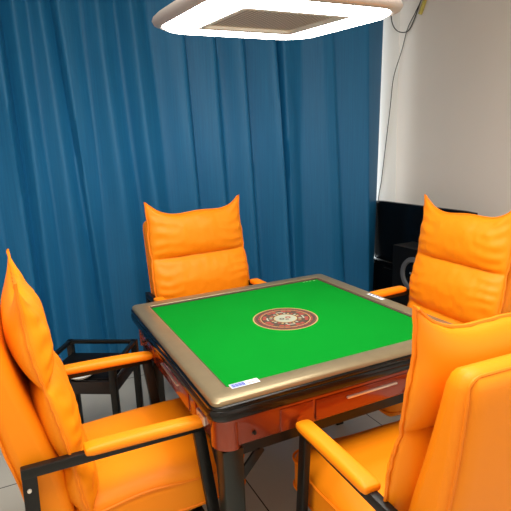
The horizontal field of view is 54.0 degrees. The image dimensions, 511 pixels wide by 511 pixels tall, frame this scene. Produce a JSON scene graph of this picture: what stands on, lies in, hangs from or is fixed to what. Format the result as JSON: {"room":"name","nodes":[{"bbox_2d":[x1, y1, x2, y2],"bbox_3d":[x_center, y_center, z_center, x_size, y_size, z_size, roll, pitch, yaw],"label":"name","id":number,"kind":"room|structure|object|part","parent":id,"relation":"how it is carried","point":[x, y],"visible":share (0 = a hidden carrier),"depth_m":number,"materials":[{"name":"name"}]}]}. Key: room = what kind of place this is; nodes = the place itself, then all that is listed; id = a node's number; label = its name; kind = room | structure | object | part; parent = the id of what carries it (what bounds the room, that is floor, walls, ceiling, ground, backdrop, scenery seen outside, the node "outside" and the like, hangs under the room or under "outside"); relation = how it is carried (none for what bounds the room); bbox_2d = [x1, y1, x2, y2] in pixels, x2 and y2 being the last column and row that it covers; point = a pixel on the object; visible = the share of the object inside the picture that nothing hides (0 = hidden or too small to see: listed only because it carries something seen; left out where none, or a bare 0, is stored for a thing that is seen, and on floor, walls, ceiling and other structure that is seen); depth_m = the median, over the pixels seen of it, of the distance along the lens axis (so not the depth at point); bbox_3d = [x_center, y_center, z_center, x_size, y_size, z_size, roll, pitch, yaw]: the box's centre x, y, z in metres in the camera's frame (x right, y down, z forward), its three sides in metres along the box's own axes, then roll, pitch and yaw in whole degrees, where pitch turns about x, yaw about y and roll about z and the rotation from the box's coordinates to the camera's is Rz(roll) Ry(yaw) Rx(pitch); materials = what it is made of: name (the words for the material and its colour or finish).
{"room":"games hall","nodes":[
{"label":"games hall","id":0,"kind":"room"},
{"bbox_2d":[0,365,400,510],"bbox_3d":[0.458,1.104,1.828,4.290,0.100,4.760,-8,14,-25],"label":"floor","id":1,"kind":"structure","parent":0,"point":[269,486],"depth_m":2.34,"materials":[{"name":"tile"}]},
{"bbox_2d":[55,339,143,423],"bbox_3d":[-0.780,0.706,2.438,0.365,0.506,0.330,-1,13,6],"label":"side table","id":2,"kind":"object","parent":1,"relation":"on","point":[109,382],"visible":0.44,"depth_m":2.43,"materials":[{"name":"black wood"}]},
{"bbox_3d":[-0.956,0.470,2.402,0.020,0.018,0.300,-1,13,6],"label":"rail","id":3,"kind":"part","parent":2,"relation":"part of","materials":[{"name":"black wood"}]},
{"bbox_3d":[-0.933,0.675,2.600,0.030,0.506,0.030,-1,13,6],"label":"leg","id":4,"kind":"part","parent":2,"relation":"part of","materials":[{"name":"black metal"}]},
{"bbox_2d":[72,374,92,379],"bbox_3d":[-0.790,0.540,2.271,0.120,0.021,0.120,-8,14,-25],"label":"dish","id":5,"kind":"object","parent":2,"relation":"on","point":[87,376],"visible":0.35,"depth_m":2.23,"materials":[{"name":"white ceramic"}]},
{"bbox_2d":[63,353,127,380],"bbox_3d":[-0.787,0.529,2.399,0.319,0.012,0.284,-1,13,6],"label":"shelf","id":6,"kind":"object","parent":2,"relation":"attached to","point":[72,357],"depth_m":2.45,"materials":[{"name":"black"}]},
{"bbox_3d":[-0.776,0.435,2.531,0.335,0.018,0.020,-1,13,6],"label":"rail","id":7,"kind":"part","parent":2,"relation":"part of","materials":[{"name":"black wood"}]},
{"bbox_3d":[-0.627,0.736,2.276,0.030,0.506,0.030,-1,13,6],"label":"leg","id":8,"kind":"part","parent":2,"relation":"part of","materials":[{"name":"black wood"}]},
{"bbox_3d":[-0.623,0.465,2.369,0.020,0.018,0.300,-1,13,6],"label":"rail","id":9,"kind":"part","parent":2,"relation":"part of","materials":[{"name":"black metal"}]},
{"bbox_3d":[-0.600,0.670,2.568,0.030,0.506,0.030,-1,13,6],"label":"leg","id":10,"kind":"part","parent":2,"relation":"part of","materials":[{"name":"black wood"}]},
{"bbox_2d":[0,249,245,510],"bbox_3d":[-0.463,0.543,1.656,0.735,1.138,0.608,-9,14,-26],"label":"armchair","id":11,"kind":"object","parent":1,"relation":"on","point":[157,456],"visible":0.94,"depth_m":1.39,"materials":[{"name":"orange leather"}]},
{"bbox_3d":[-0.575,0.861,1.341,0.056,0.650,0.022,-9,14,-26],"label":"leg","id":12,"kind":"part","parent":11,"relation":"part of","materials":[{"name":"black metal"}]},
{"bbox_3d":[-0.704,0.469,1.513,0.200,0.702,0.504,-9,14,-26],"label":"panel","id":13,"kind":"part","parent":11,"relation":"part of","materials":[{"name":"orange leather"}]},
{"bbox_2d":[1,259,98,510],"bbox_3d":[-0.637,0.354,1.525,0.194,0.696,0.544,-9,14,-26],"label":"cushion","id":14,"kind":"object","parent":11,"relation":"on","point":[45,424],"depth_m":1.31,"materials":[{"name":"orange leather"}]},
{"bbox_3d":[-0.374,0.692,1.734,0.547,0.176,0.494,-9,14,-26],"label":"seat","id":15,"kind":"part","parent":11,"relation":"part of","materials":[{"name":"orange leather"}]},
{"bbox_3d":[-0.387,0.705,2.049,0.106,0.637,0.022,-9,14,-26],"label":"leg","id":16,"kind":"part","parent":11,"relation":"part of","materials":[{"name":"black metal"}]},
{"bbox_3d":[-0.479,0.809,1.701,0.464,0.030,0.524,-9,14,-26],"label":"seat frame","id":17,"kind":"part","parent":11,"relation":"part of","materials":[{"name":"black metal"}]},
{"bbox_3d":[-0.129,0.802,1.566,0.106,0.637,0.022,-9,14,-26],"label":"leg","id":18,"kind":"part","parent":11,"relation":"part of","materials":[{"name":"black metal"}]},
{"bbox_2d":[143,195,266,302],"bbox_3d":[-0.184,0.299,2.629,0.626,1.172,0.757,-9,14,-30],"label":"armchair","id":19,"kind":"object","parent":1,"relation":"on","point":[200,251],"visible":0.54,"depth_m":2.69,"materials":[{"name":"orange leather"}]},
{"bbox_3d":[-0.331,0.141,2.835,0.519,0.723,0.206,-9,14,-30],"label":"panel","id":20,"kind":"part","parent":19,"relation":"part of","materials":[{"name":"orange leather"}]},
{"bbox_2d":[131,274,451,510],"bbox_3d":[0.127,0.617,2.041,0.999,0.782,0.999,-8,14,-25],"label":"table","id":21,"kind":"object","parent":1,"relation":"on","point":[255,362],"visible":0.8,"depth_m":1.63,"materials":[{"name":"green fabric"}]},
{"bbox_3d":[-0.410,0.374,1.984,0.010,0.071,0.112,-8,14,-25],"label":"panel","id":22,"kind":"part","parent":21,"relation":"part of","materials":[{"name":"brown wood"}]},
{"bbox_3d":[-0.442,0.683,2.256,0.068,0.604,0.068,-8,14,-25],"label":"leg","id":23,"kind":"part","parent":21,"relation":"part of","materials":[{"name":"black"}]},
{"bbox_3d":[-0.299,0.411,1.738,0.009,0.007,0.195,-8,14,-25],"label":"handle","id":24,"kind":"part","parent":21,"relation":"part of","materials":[{"name":"silver metal"}]},
{"bbox_3d":[-0.294,0.421,1.751,0.010,0.067,0.400,-8,14,-25],"label":"drawer","id":25,"kind":"part","parent":21,"relation":"part of","materials":[{"name":"brown wood"}]},
{"bbox_3d":[-0.190,0.464,1.543,0.010,0.071,0.057,-8,14,-25],"label":"panel","id":26,"kind":"part","parent":21,"relation":"part of","materials":[{"name":"brown wood"}]},
{"bbox_3d":[-0.065,0.835,1.503,0.068,0.604,0.068,-8,14,-25],"label":"leg","id":27,"kind":"part","parent":21,"relation":"part of","materials":[{"name":"black metal"}]},
{"bbox_3d":[0.120,0.468,1.468,0.112,0.071,0.010,-8,14,-25],"label":"panel","id":28,"kind":"part","parent":21,"relation":"part of","materials":[{"name":"brown wood"}]},
{"bbox_3d":[0.357,0.434,1.579,0.400,0.067,0.010,-8,14,-25],"label":"drawer","id":29,"kind":"part","parent":21,"relation":"part of","materials":[{"name":"brown wood"}]},
{"bbox_3d":[0.367,0.422,1.572,0.195,0.007,0.009,-8,14,-25],"label":"handle","id":30,"kind":"part","parent":21,"relation":"part of","materials":[{"name":"silver metal"}]},
{"bbox_2d":[373,258,392,299],"bbox_3d":[1.433,0.322,3.987,0.312,0.420,1.220,-8,14,-25],"label":"media cabinet","id":31,"kind":"object","parent":1,"relation":"on","point":[382,277],"visible":0.19,"depth_m":4.32,"materials":[{"name":"black wood"}]},
{"bbox_2d":[374,200,477,262],"bbox_3d":[1.292,-0.138,3.923,0.095,0.515,1.055,-8,14,-25],"label":"television","id":32,"kind":"object","parent":31,"relation":"on","point":[396,222],"visible":0.34,"depth_m":4.11,"materials":[{"name":"black plastic"}]},
{"bbox_2d":[292,305,510,510],"bbox_3d":[0.474,0.567,1.386,0.608,1.138,0.735,-7,13,-22],"label":"armchair","id":33,"kind":"object","parent":1,"relation":"on","point":[449,447],"visible":1,"depth_m":0.99,"materials":[{"name":"orange leather"}]},
{"bbox_3d":[0.141,0.799,1.534,0.022,0.637,0.106,-7,13,-22],"label":"leg","id":34,"kind":"part","parent":33,"relation":"part of","materials":[{"name":"black metal"}]},
{"bbox_3d":[0.444,0.711,1.506,0.494,0.176,0.547,-7,13,-22],"label":"seat","id":35,"kind":"part","parent":33,"relation":"part of","materials":[{"name":"orange leather"}]},
{"bbox_2d":[385,311,510,510],"bbox_3d":[0.539,0.387,1.170,0.544,0.696,0.194,-7,13,-22],"label":"cushion","id":36,"kind":"object","parent":33,"relation":"on","point":[438,348],"depth_m":1.00,"materials":[{"name":"orange leather"}]},
{"bbox_3d":[0.575,0.507,1.121,0.504,0.702,0.200,-7,13,-22],"label":"panel","id":37,"kind":"part","parent":33,"relation":"part of","materials":[{"name":"orange leather"}]},
{"bbox_2d":[392,242,418,305],"bbox_3d":[1.173,0.281,3.570,0.224,0.700,0.380,-8,14,-25],"label":"speaker","id":38,"kind":"object","parent":1,"relation":"on","point":[404,254],"visible":0.2,"depth_m":3.56},
{"bbox_2d":[336,194,510,424],"bbox_3d":[0.767,0.333,2.337,0.749,1.160,0.620,-7,13,-22],"label":"armchair","id":39,"kind":"object","parent":1,"relation":"on","point":[461,273],"visible":0.46,"depth_m":2.27,"materials":[{"name":"orange leather"}]},
{"bbox_3d":[0.685,0.509,2.337,0.558,0.180,0.504,-7,13,-22],"label":"seat","id":40,"kind":"part","parent":39,"relation":"part of","materials":[{"name":"orange leather"}]},
{"bbox_2d":[407,198,510,323],"bbox_3d":[0.934,0.092,2.360,0.198,0.710,0.555,-7,13,-22],"label":"cushion","id":41,"kind":"object","parent":39,"relation":"on","point":[461,273],"depth_m":2.27,"materials":[{"name":"orange leather"}]},
{"bbox_3d":[1.013,0.189,2.414,0.204,0.716,0.514,-7,13,-22],"label":"panel","id":42,"kind":"part","parent":39,"relation":"part of","materials":[{"name":"orange leather"}]},
{"bbox_2d":[374,12,399,257],"bbox_3d":[-0.620,-0.687,3.574,4.290,2.720,0.100,-8,14,-25],"label":"wall","id":43,"kind":"structure","parent":0,"point":[390,47],"depth_m":4.29,"materials":[{"name":"white paint"}]},
{"bbox_2d":[395,0,510,216],"bbox_3d":[2.285,-0.540,2.409,0.100,2.720,4.560,-8,14,-25],"label":"wall","id":44,"kind":"structure","parent":0,"point":[453,148],"depth_m":3.77,"materials":[{"name":"beige paint"}]},
{"bbox_2d":[378,0,421,199],"bbox_3d":[1.253,-1.188,4.170,0.422,2.102,0.161,6,15,33],"label":"cable","id":45,"kind":"object","parent":44,"relation":"attached to","point":[421,0],"visible":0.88,"depth_m":4.25,"materials":[{"name":"black plastic"}]},
{"bbox_2d":[391,0,420,32],"bbox_3d":[1.247,-2.010,3.982,0.076,0.417,0.367,-13,17,-41],"label":"cable","id":46,"kind":"object","parent":44,"relation":"attached to","point":[420,0],"visible":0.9,"depth_m":4.07,"materials":[{"name":"black plastic"}]},
{"bbox_2d":[418,0,426,14],"bbox_3d":[1.307,-1.945,3.917,0.032,0.112,0.079,-8,14,-25],"label":"tape","id":47,"kind":"object","parent":44,"relation":"attached to","point":[423,4],"visible":1,"depth_m":3.91,"materials":[{"name":"yellow"}]},
{"bbox_3d":[0.353,-1.648,1.219,4.290,0.100,4.760,-8,14,-25],"label":"ceiling","id":48,"kind":"structure","parent":0,"visible":0},
{"bbox_2d":[152,0,402,39],"bbox_3d":[0.040,-1.242,1.723,0.743,0.874,0.742,-8,14,-26],"label":"pendant lamp","id":49,"kind":"object","parent":48,"relation":"hanging from","point":[258,19],"visible":1,"depth_m":1.71,"materials":[{"name":"bronze metal"},{"name":"glowing white acrylic"}]},
{"bbox_2d":[210,10,331,30],"bbox_3d":[0.055,-0.853,1.810,0.380,0.004,0.380,-9,17,-26],"label":"grille","id":50,"kind":"object","parent":49,"relation":"attached to","point":[246,18],"depth_m":1.82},
{"bbox_3d":[0.055,-0.847,1.812,0.418,0.020,0.418,-9,17,-26],"label":"frame","id":51,"kind":"part","parent":49,"relation":"part of","materials":[{"name":"brown"}]},
{"bbox_3d":[-0.711,-1.932,3.106,3.810,0.080,0.080,-8,14,-25],"label":"rail","id":52,"kind":"object","parent":48,"relation":"attached to","visible":0},
{"bbox_2d":[0,0,383,360],"bbox_3d":[-0.628,-0.605,3.356,3.831,2.625,0.153,-8,14,-25],"label":"curtain","id":53,"kind":"object","parent":52,"relation":"hanging from","point":[106,112],"visible":0.72,"depth_m":3.36,"materials":[{"name":"blue fabric"}]}
]}

